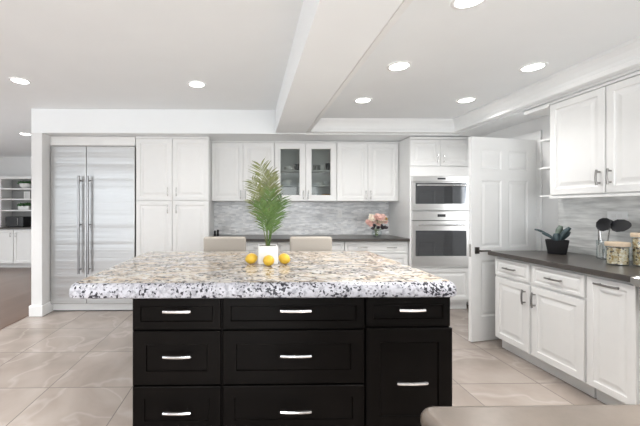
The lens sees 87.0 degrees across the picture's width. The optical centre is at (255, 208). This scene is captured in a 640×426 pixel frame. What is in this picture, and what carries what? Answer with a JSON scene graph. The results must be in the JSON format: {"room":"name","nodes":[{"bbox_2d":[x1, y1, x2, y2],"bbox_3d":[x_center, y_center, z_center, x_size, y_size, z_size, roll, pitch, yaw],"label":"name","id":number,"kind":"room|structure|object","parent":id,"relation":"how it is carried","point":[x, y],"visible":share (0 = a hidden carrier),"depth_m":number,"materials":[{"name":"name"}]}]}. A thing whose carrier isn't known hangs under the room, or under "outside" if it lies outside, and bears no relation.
{"room":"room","nodes":[
{"label":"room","id":0,"kind":"room"},
{"bbox_2d":[0,157,30,175],"bbox_3d":[-4.869,-0.024,7.916,4.340,2.700,0.100,0,0,-1],"label":"wall","id":1,"kind":"structure","parent":0,"point":[9,166],"depth_m":7.85,"materials":[{"name":"paint"}]},
{"bbox_2d":[31,133,50,304],"bbox_3d":[-2.730,-0.024,5.988,0.130,2.700,3.830,0,0,-1],"label":"wall column","id":2,"kind":"structure","parent":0,"point":[40,142],"depth_m":4.07,"materials":[{"name":"paint"}]},
{"bbox_2d":[29,301,51,316],"bbox_3d":[-2.700,1.258,4.154,0.165,0.135,0.200,0,0,-1],"label":"baseboard","id":3,"kind":"structure","parent":2,"relation":"attached to","point":[34,310],"depth_m":4.05,"materials":[{"name":"white wood"}]},
{"bbox_2d":[0,0,302,156],"bbox_3d":[-3.295,-1.279,2.568,7.300,0.100,10.650,0,0,-1],"label":"ceiling","id":4,"kind":"structure","parent":0,"point":[74,54],"depth_m":2.64,"materials":[{"name":"paint"}]},
{"bbox_2d":[8,77,30,84],"bbox_3d":[-2.266,-1.225,3.181,0.184,0.006,0.184,0,0,-1],"label":"recessed light","id":5,"kind":"object","parent":4,"relation":"in","point":[17,80],"visible":1,"depth_m":3.17,"materials":[{"name":"white"}]},
{"bbox_2d":[187,81,205,87],"bbox_3d":[-0.582,-1.225,3.270,0.184,0.006,0.184,0,0,-1],"label":"recessed light","id":6,"kind":"object","parent":4,"relation":"in","point":[196,84],"visible":1,"depth_m":3.27,"materials":[{"name":"white"}]},
{"bbox_2d":[31,109,482,141],"bbox_3d":[0.077,-1.079,4.516,5.689,0.297,0.791,0,0,-1],"label":"soffit","id":7,"kind":"structure","parent":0,"point":[218,125],"depth_m":4.11,"materials":[{"name":"paint"}]},
{"bbox_2d":[305,118,456,134],"bbox_3d":[1.590,-1.032,4.170,1.939,0.183,0.094,0,0,-1],"label":"trim","id":8,"kind":"structure","parent":7,"relation":"attached to","point":[325,126],"depth_m":4.16,"materials":[{"name":"white paint"}]},
{"bbox_2d":[258,244,277,264],"bbox_3d":[0.086,0.330,2.397,0.140,0.130,0.140,0,0,-1],"label":"pot","id":9,"kind":"object","parent":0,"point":[264,250],"depth_m":2.33,"materials":[{"name":"white ceramic"}]},
{"bbox_2d":[0,267,605,425],"bbox_3d":[-1.935,1.351,2.592,10.020,0.050,10.650,0,0,-1],"label":"floor","id":10,"kind":"structure","parent":0,"point":[58,368],"depth_m":2.71,"materials":[{"name":"tile"}]},
{"bbox_2d":[0,316,27,329],"bbox_3d":[-2.755,1.349,0.662,0.025,0.054,6.820,0,0,-1],"label":"trim","id":11,"kind":"structure","parent":10,"relation":"on","point":[25,316],"depth_m":3.81,"materials":[{"name":"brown wood"}]},
{"bbox_2d":[0,229,30,266],"bbox_3d":[-5.400,0.894,7.584,0.806,0.864,0.505,0,0,-1],"label":"base cabinet","id":12,"kind":"object","parent":10,"relation":"on","point":[15,244],"visible":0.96,"depth_m":7.37,"materials":[{"name":"white wood"}]},
{"bbox_2d":[50,136,135,310],"bbox_3d":[-2.093,0.201,4.497,1.078,2.250,0.685,0,0,-1],"label":"refrigerator","id":13,"kind":"object","parent":10,"relation":"on","point":[93,188],"depth_m":4.23,"materials":[{"name":"silver metal"}]},
{"bbox_2d":[136,136,213,255],"bbox_3d":[-1.079,0.200,4.549,0.937,2.252,0.656,0,0,-1],"label":"pantry cabinet","id":14,"kind":"object","parent":10,"relation":"on","point":[175,205],"visible":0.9,"depth_m":4.26,"materials":[{"name":"white wood"}]},
{"bbox_2d":[133,298,221,425],"bbox_3d":[-0.436,0.903,2.231,0.486,0.845,0.964,0,0,-1],"label":"base cabinet","id":15,"kind":"object","parent":10,"relation":"on","point":[177,343],"visible":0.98,"depth_m":1.80,"materials":[{"name":"black wood"}]},
{"bbox_2d":[204,237,245,250],"bbox_3d":[-0.304,0.804,3.118,0.430,1.046,0.425,0,0,-1],"label":"counter stool","id":16,"kind":"object","parent":10,"relation":"on","point":[210,243],"visible":0.22,"depth_m":3.26,"materials":[{"name":"fabric"}]},
{"bbox_2d":[246,242,276,250],"bbox_3d":[-0.170,0.876,4.575,0.876,0.899,0.656,0,0,-1],"label":"base cabinet","id":17,"kind":"object","parent":10,"relation":"on","point":[250,246],"visible":0.12,"depth_m":4.29,"materials":[{"name":"white wood"}]},
{"bbox_2d":[212,235,409,241],"bbox_3d":[0.690,0.408,4.584,2.597,0.036,0.652,0,0,-1],"label":"countertop","id":18,"kind":"structure","parent":17,"relation":"on","point":[249,238],"depth_m":4.45,"materials":[{"name":"stone"}]},
{"bbox_3d":[1.685,0.343,4.610,0.136,0.095,0.135,0,0,-1],"label":"vase","id":19,"kind":"object","parent":18,"relation":"on","visible":0},
{"bbox_2d":[365,213,387,235],"bbox_3d":[1.675,0.223,4.582,0.335,0.314,0.131,0,0,-1],"label":"flower bouquet","id":20,"kind":"object","parent":19,"relation":"in","point":[378,219],"visible":1,"depth_m":4.57,"materials":[{"name":"pink plant"}]},
{"bbox_2d":[222,298,363,425],"bbox_3d":[0.200,0.903,2.242,0.782,0.845,0.964,0,0,-1],"label":"base cabinet","id":21,"kind":"object","parent":10,"relation":"on","point":[286,361],"visible":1,"depth_m":1.81,"materials":[{"name":"black wood"}]},
{"bbox_2d":[69,251,456,298],"bbox_3d":[0.038,0.437,2.425,2.100,0.082,1.343,0,0,-1],"label":"countertop","id":22,"kind":"structure","parent":21,"relation":"on","point":[188,274],"depth_m":1.85,"materials":[{"name":"stone"}]},
{"bbox_2d":[245,253,257,263],"bbox_3d":[-0.031,0.358,2.370,0.081,0.075,0.079,0,0,19],"label":"lemon","id":23,"kind":"object","parent":22,"relation":"on","point":[251,258],"visible":1,"depth_m":2.34,"materials":[{"name":"yellow food"}]},
{"bbox_2d":[244,158,292,264],"bbox_3d":[0.086,0.010,2.392,0.377,0.771,0.184,0,0,-1],"label":"potted palm","id":24,"kind":"object","parent":22,"relation":"on","point":[269,210],"visible":1,"depth_m":2.37,"materials":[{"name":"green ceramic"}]},
{"bbox_2d":[263,255,273,265],"bbox_3d":[0.088,0.358,2.277,0.081,0.074,0.079,0,0,18],"label":"lemon","id":25,"kind":"object","parent":22,"relation":"on","point":[268,260],"visible":1,"depth_m":2.25,"materials":[{"name":"yellow food"}]},
{"bbox_2d":[279,253,289,263],"bbox_3d":[0.204,0.358,2.364,0.081,0.075,0.079,0,0,-2],"label":"lemon","id":26,"kind":"object","parent":22,"relation":"on","point":[284,258],"visible":1,"depth_m":2.34,"materials":[{"name":"yellow food"}]},
{"bbox_2d":[277,242,343,250],"bbox_3d":[0.710,0.876,4.590,0.876,0.899,0.656,0,0,-1],"label":"base cabinet","id":27,"kind":"object","parent":10,"relation":"on","point":[282,246],"visible":0.02,"depth_m":4.30,"materials":[{"name":"white wood"}]},
{"bbox_2d":[290,236,331,250],"bbox_3d":[0.553,0.804,3.133,0.430,1.046,0.425,0,0,-1],"label":"counter stool","id":28,"kind":"object","parent":10,"relation":"on","point":[306,243],"visible":0.2,"depth_m":3.28,"materials":[{"name":"fabric"}]},
{"bbox_2d":[344,241,407,264],"bbox_3d":[1.568,0.876,4.605,0.832,0.899,0.656,0,0,-1],"label":"base cabinet","id":29,"kind":"object","parent":10,"relation":"on","point":[397,251],"visible":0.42,"depth_m":4.32,"materials":[{"name":"white wood"}]},
{"bbox_2d":[364,297,451,425],"bbox_3d":[0.833,0.903,2.253,0.481,0.845,0.964,0,0,-1],"label":"base cabinet","id":30,"kind":"object","parent":10,"relation":"on","point":[408,340],"visible":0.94,"depth_m":1.82,"materials":[{"name":"black wood"}]},
{"bbox_2d":[389,137,468,308],"bbox_3d":[2.390,0.198,4.605,0.804,2.256,0.686,0,0,-1],"label":"tall cabinet","id":31,"kind":"object","parent":10,"relation":"on","point":[417,156],"visible":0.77,"depth_m":4.30,"materials":[{"name":"white wood"}]},
{"bbox_2d":[411,211,468,265],"bbox_3d":[2.391,0.388,4.509,0.750,0.704,0.566,0,0,-1],"label":"wall oven","id":32,"kind":"object","parent":31,"relation":"in","point":[438,238],"visible":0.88,"depth_m":4.28,"materials":[{"name":"silver metal"}]},
{"bbox_2d":[411,176,468,209],"bbox_3d":[2.391,-0.199,4.509,0.750,0.442,0.566,0,0,-1],"label":"microwave oven","id":33,"kind":"object","parent":31,"relation":"in","point":[427,192],"visible":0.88,"depth_m":4.28,"materials":[{"name":"silver metal"}]},
{"bbox_2d":[495,256,596,397],"bbox_3d":[2.596,0.887,2.745,0.694,0.877,0.858,0,0,-1],"label":"base cabinet","id":34,"kind":"object","parent":10,"relation":"on","point":[541,311],"visible":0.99,"depth_m":2.63,"materials":[{"name":"white wood"}]},
{"bbox_2d":[488,251,639,281],"bbox_3d":[2.609,0.428,1.974,0.687,0.040,2.473,0,0,-1],"label":"countertop","id":35,"kind":"structure","parent":34,"relation":"on","point":[576,262],"depth_m":2.51,"materials":[{"name":"stone"}]},
{"bbox_2d":[534,225,571,254],"bbox_3d":[2.701,0.280,3.013,0.251,0.255,0.162,0,0,42],"label":"planter","id":36,"kind":"object","parent":35,"relation":"on","point":[557,244],"visible":1,"depth_m":2.96,"materials":[{"name":"ceramic"}]},
{"bbox_2d":[604,241,630,264],"bbox_3d":[2.623,0.326,2.401,0.132,0.165,0.132,0,0,-1],"label":"canister","id":37,"kind":"object","parent":35,"relation":"on","point":[616,254],"visible":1,"depth_m":2.36,"materials":[{"name":"clear glass"}]},
{"bbox_2d":[630,275,639,310],"bbox_3d":[2.530,0.503,1.579,0.587,0.206,0.826,0,0,-1],"label":"sink","id":38,"kind":"object","parent":35,"relation":"in","point":[634,280],"visible":1,"depth_m":1.95,"materials":[{"name":"metal"}]},
{"bbox_2d":[630,232,639,265],"bbox_3d":[2.735,0.290,2.328,0.136,0.235,0.136,0,0,-1],"label":"canister","id":39,"kind":"object","parent":35,"relation":"on","point":[636,241],"visible":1,"depth_m":2.33,"materials":[{"name":"clear glass"}]},
{"bbox_3d":[2.826,0.333,2.675,0.110,0.150,0.109,0,0,-1],"label":"jar","id":40,"kind":"object","parent":35,"relation":"on","visible":0},
{"bbox_2d":[596,218,610,256],"bbox_3d":[2.787,0.236,2.650,0.041,0.323,0.111,0,0,-1],"label":"ladle","id":41,"kind":"object","parent":40,"relation":"in","point":[603,224],"visible":1,"depth_m":2.66,"materials":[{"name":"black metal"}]},
{"bbox_2d":[600,219,612,256],"bbox_3d":[2.839,0.242,2.675,0.026,0.312,0.128,0,0,-1],"label":"spoon","id":42,"kind":"object","parent":40,"relation":"in","point":[611,221],"visible":0.48,"depth_m":2.71,"materials":[{"name":"silver metal"}]},
{"bbox_2d":[604,219,631,257],"bbox_3d":[2.806,0.241,2.572,0.021,0.314,0.186,0,0,-2],"label":"spatula","id":43,"kind":"object","parent":40,"relation":"in","point":[619,225],"visible":0.82,"depth_m":2.56,"materials":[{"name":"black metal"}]},
{"bbox_2d":[587,274,639,404],"bbox_3d":[2.607,0.887,2.158,0.694,0.877,0.305,0,0,-1],"label":"base cabinet","id":44,"kind":"object","parent":10,"relation":"on","point":[613,313],"visible":0.97,"depth_m":2.13,"materials":[{"name":"white wood"}]},
{"bbox_3d":[-6.220,0.894,7.570,0.826,0.864,0.505,0,0,-1],"label":"base cabinet","id":45,"kind":"object","parent":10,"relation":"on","visible":0},
{"bbox_2d":[0,226,30,228],"bbox_3d":[-5.813,0.442,7.589,1.680,0.039,0.519,0,0,-1],"label":"countertop","id":46,"kind":"structure","parent":45,"relation":"on","point":[14,227],"depth_m":7.35,"materials":[{"name":"stone"}]},
{"bbox_2d":[0,176,30,226],"bbox_3d":[-5.402,-0.154,7.662,0.806,1.150,0.350,0,0,-1],"label":"bookcase","id":47,"kind":"object","parent":46,"relation":"on","point":[11,193],"visible":0.51,"depth_m":7.68,"materials":[{"name":"white wood"}]},
{"bbox_2d":[17,202,30,209],"bbox_3d":[-5.334,-0.060,7.625,0.309,0.178,0.251,0,0,-29],"label":"potted plant","id":48,"kind":"object","parent":47,"relation":"on","point":[27,206],"visible":0.94,"depth_m":7.58,"materials":[{"name":"green plant"}]},
{"bbox_2d":[17,181,30,187],"bbox_3d":[-5.293,-0.554,7.632,0.354,0.187,0.268,0,0,30],"label":"potted plant","id":49,"kind":"object","parent":47,"relation":"on","point":[23,184],"visible":0.87,"depth_m":7.57,"materials":[{"name":"green plant"}]},
{"bbox_2d":[24,191,29,198],"bbox_3d":[-5.305,-0.311,7.679,0.140,0.170,0.020,0,0,-1],"label":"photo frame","id":50,"kind":"object","parent":47,"relation":"on","point":[26,193],"visible":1,"depth_m":7.67,"materials":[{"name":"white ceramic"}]},
{"bbox_2d":[5,216,30,226],"bbox_3d":[-5.474,0.303,7.634,0.400,0.235,0.324,0,0,-1],"label":"microwave","id":51,"kind":"object","parent":46,"relation":"on","point":[12,221],"visible":0.96,"depth_m":7.50,"materials":[{"name":"black plastic"}]},
{"bbox_3d":[1.664,0.887,0.384,2.500,0.878,0.550,0,0,-1],"label":"cabinet","id":52,"kind":"object","parent":10,"relation":"on","visible":0},
{"bbox_2d":[420,404,639,425],"bbox_3d":[1.659,0.427,0.384,2.642,0.038,0.670,0,0,-1],"label":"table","id":53,"kind":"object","parent":52,"relation":"on","point":[537,415],"depth_m":0.66,"materials":[{"name":"stone"}]},
{"bbox_2d":[275,0,402,132],"bbox_3d":[0.490,-1.083,0.716,0.375,0.289,6.815,0,0,-1],"label":"ceiling beam","id":54,"kind":"structure","parent":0,"point":[331,36],"depth_m":2.03,"materials":[{"name":"paint"}]},
{"bbox_2d":[321,0,639,118],"bbox_3d":[1.740,-1.174,1.135,2.720,0.100,7.610,0,0,-1],"label":"ceiling","id":55,"kind":"structure","parent":0,"point":[479,51],"depth_m":2.37,"materials":[{"name":"paint"}]},
{"bbox_2d":[306,0,412,132],"bbox_3d":[0.725,-1.032,0.757,0.094,0.183,6.888,0,0,-1],"label":"trim","id":56,"kind":"structure","parent":55,"relation":"attached to","point":[403,6],"depth_m":2.02,"materials":[{"name":"white paint"}]},
{"bbox_2d":[354,97,371,102],"bbox_3d":[1.110,-1.120,3.430,0.184,0.006,0.184,0,0,-1],"label":"recessed light","id":57,"kind":"object","parent":55,"relation":"in","point":[362,99],"visible":1,"depth_m":3.43,"materials":[{"name":"white"}]},
{"bbox_2d":[387,61,411,70],"bbox_3d":[1.130,-1.120,2.610,0.184,0.006,0.184,0,0,-1],"label":"recessed light","id":58,"kind":"object","parent":55,"relation":"in","point":[400,65],"visible":1,"depth_m":2.60,"materials":[{"name":"white"}]},
{"bbox_2d":[456,97,476,102],"bbox_3d":[2.180,-1.120,3.429,0.184,0.006,0.184,0,0,-1],"label":"recessed light","id":59,"kind":"object","parent":55,"relation":"in","point":[468,99],"visible":1,"depth_m":3.42,"materials":[{"name":"white"}]},
{"bbox_2d":[450,0,485,9],"bbox_3d":[1.149,-1.120,1.775,0.184,0.006,0.184,0,0,-1],"label":"recessed light","id":60,"kind":"object","parent":55,"relation":"in","point":[455,4],"visible":1,"depth_m":1.81,"materials":[{"name":"white"}]},
{"bbox_2d":[518,62,547,71],"bbox_3d":[2.200,-1.120,2.629,0.184,0.006,0.184,0,0,-1],"label":"recessed light","id":61,"kind":"object","parent":55,"relation":"in","point":[539,65],"visible":1,"depth_m":2.62,"materials":[{"name":"white"}]},
{"bbox_2d":[453,36,639,134],"bbox_3d":[2.574,-1.034,0.789,0.094,0.183,6.888,0,0,-1],"label":"trim","id":62,"kind":"structure","parent":55,"relation":"attached to","point":[622,59],"depth_m":2.73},
{"bbox_2d":[457,69,639,134],"bbox_3d":[2.804,-1.032,0.794,0.365,0.182,6.890,0,0,-1],"label":"soffit","id":63,"kind":"structure","parent":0,"point":[518,118],"depth_m":3.58,"materials":[{"name":"paint"}]},
{"bbox_2d":[466,116,639,304],"bbox_3d":[3.034,-0.024,1.158,0.132,2.700,7.610,0,0,-1],"label":"wall","id":64,"kind":"structure","parent":0,"point":[581,215],"depth_m":3.03,"materials":[{"name":"tile"}]},
{"bbox_2d":[469,136,535,341],"bbox_3d":[2.528,0.303,3.375,0.826,2.030,0.153,0,0,-13],"label":"door","id":65,"kind":"structure","parent":64,"relation":"in","point":[502,171],"depth_m":3.33,"materials":[{"name":"white wood"}]},
{"bbox_2d":[510,130,541,250],"bbox_3d":[2.924,0.261,3.851,0.017,2.130,0.909,0,0,-1],"label":"trim","id":66,"kind":"structure","parent":64,"relation":"attached to","point":[537,135],"depth_m":3.42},
{"bbox_2d":[524,103,550,196],"bbox_3d":[2.769,-0.523,3.071,0.352,0.826,0.270,0,0,-1],"label":"shelf unit","id":67,"kind":"object","parent":64,"relation":"attached to","point":[544,110],"visible":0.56,"depth_m":3.10,"materials":[{"name":"paint"}]},
{"bbox_2d":[549,71,639,198],"bbox_3d":[2.759,-0.512,2.469,0.392,0.849,0.930,0,0,-1],"label":"upper cabinet","id":68,"kind":"object","parent":64,"relation":"attached to","point":[595,131],"visible":1,"depth_m":2.50,"materials":[{"name":"white wood"}]},
{"bbox_2d":[607,211,626,220],"bbox_3d":[2.938,0.081,2.692,0.007,0.114,0.144,0,0,-1],"label":"wall outlet","id":69,"kind":"object","parent":64,"relation":"attached to","point":[612,215],"visible":0.64,"depth_m":2.69,"materials":[{"name":"white plastic"}]},
{"bbox_3d":[0.128,-0.024,4.963,5.810,2.700,0.100,0,0,-1],"label":"wall","id":70,"kind":"structure","parent":0,"visible":0},
{"bbox_2d":[214,202,388,234],"bbox_3d":[0.684,0.146,4.916,2.598,0.488,0.011,0,0,-1],"label":"backsplash","id":71,"kind":"structure","parent":70,"relation":"attached to","point":[230,218],"depth_m":4.91,"materials":[{"name":"tile"}]},
{"bbox_2d":[212,141,273,201],"bbox_3d":[-0.179,-0.514,4.713,0.864,0.829,0.382,0,0,-1],"label":"upper cabinet","id":72,"kind":"object","parent":71,"relation":"attached to","point":[231,160],"visible":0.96,"depth_m":4.56,"materials":[{"name":"white wood"}]},
{"bbox_2d":[274,141,336,201],"bbox_3d":[0.686,-0.514,4.728,0.864,0.829,0.382,0,0,-1],"label":"upper cabinet","id":73,"kind":"object","parent":71,"relation":"attached to","point":[309,155],"visible":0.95,"depth_m":4.58,"materials":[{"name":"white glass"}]},
{"bbox_2d":[281,179,291,184],"bbox_3d":[0.432,-0.369,4.753,0.170,0.085,0.168,0,0,-1],"label":"casserole dish","id":74,"kind":"object","parent":73,"relation":"on","point":[283,181],"visible":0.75,"depth_m":4.69,"materials":[{"name":"white ceramic"}]},
{"bbox_2d":[284,166,291,169],"bbox_3d":[0.462,-0.567,4.754,0.130,0.060,0.129,0,0,-1],"label":"bowl","id":75,"kind":"object","parent":73,"relation":"on","point":[285,167],"visible":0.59,"depth_m":4.71,"materials":[{"name":"white ceramic"}]},
{"bbox_2d":[281,170,329,172],"bbox_3d":[0.685,-0.531,4.767,0.822,0.012,0.278,0,0,-1],"label":"shelf","id":76,"kind":"object","parent":73,"relation":"attached to","point":[282,171],"depth_m":4.70,"materials":[{"name":"white wood"}]},
{"bbox_2d":[282,185,329,186],"bbox_3d":[0.685,-0.321,4.767,0.822,0.012,0.278,0,0,-1],"label":"shelf","id":77,"kind":"object","parent":73,"relation":"attached to","point":[283,185],"depth_m":4.74,"materials":[{"name":"white wood"}]},
{"bbox_2d":[312,182,322,184],"bbox_3d":[0.887,-0.349,4.761,0.160,0.045,0.158,0,0,-1],"label":"serving dish","id":78,"kind":"object","parent":73,"relation":"on","point":[313,183],"visible":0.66,"depth_m":4.70,"materials":[{"name":"white ceramic"}]},
{"bbox_2d":[337,210,341,217],"bbox_3d":[1.249,0.081,4.917,0.072,0.114,0.007,0,0,-1],"label":"wall outlet","id":79,"kind":"object","parent":71,"relation":"attached to","point":[339,212],"visible":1,"depth_m":4.92,"materials":[{"name":"white plastic"}]},
{"bbox_2d":[334,141,398,201],"bbox_3d":[1.551,-0.514,4.743,0.864,0.829,0.382,0,0,-1],"label":"upper cabinet","id":80,"kind":"object","parent":71,"relation":"attached to","point":[366,171],"visible":0.99,"depth_m":4.59,"materials":[{"name":"white wood"}]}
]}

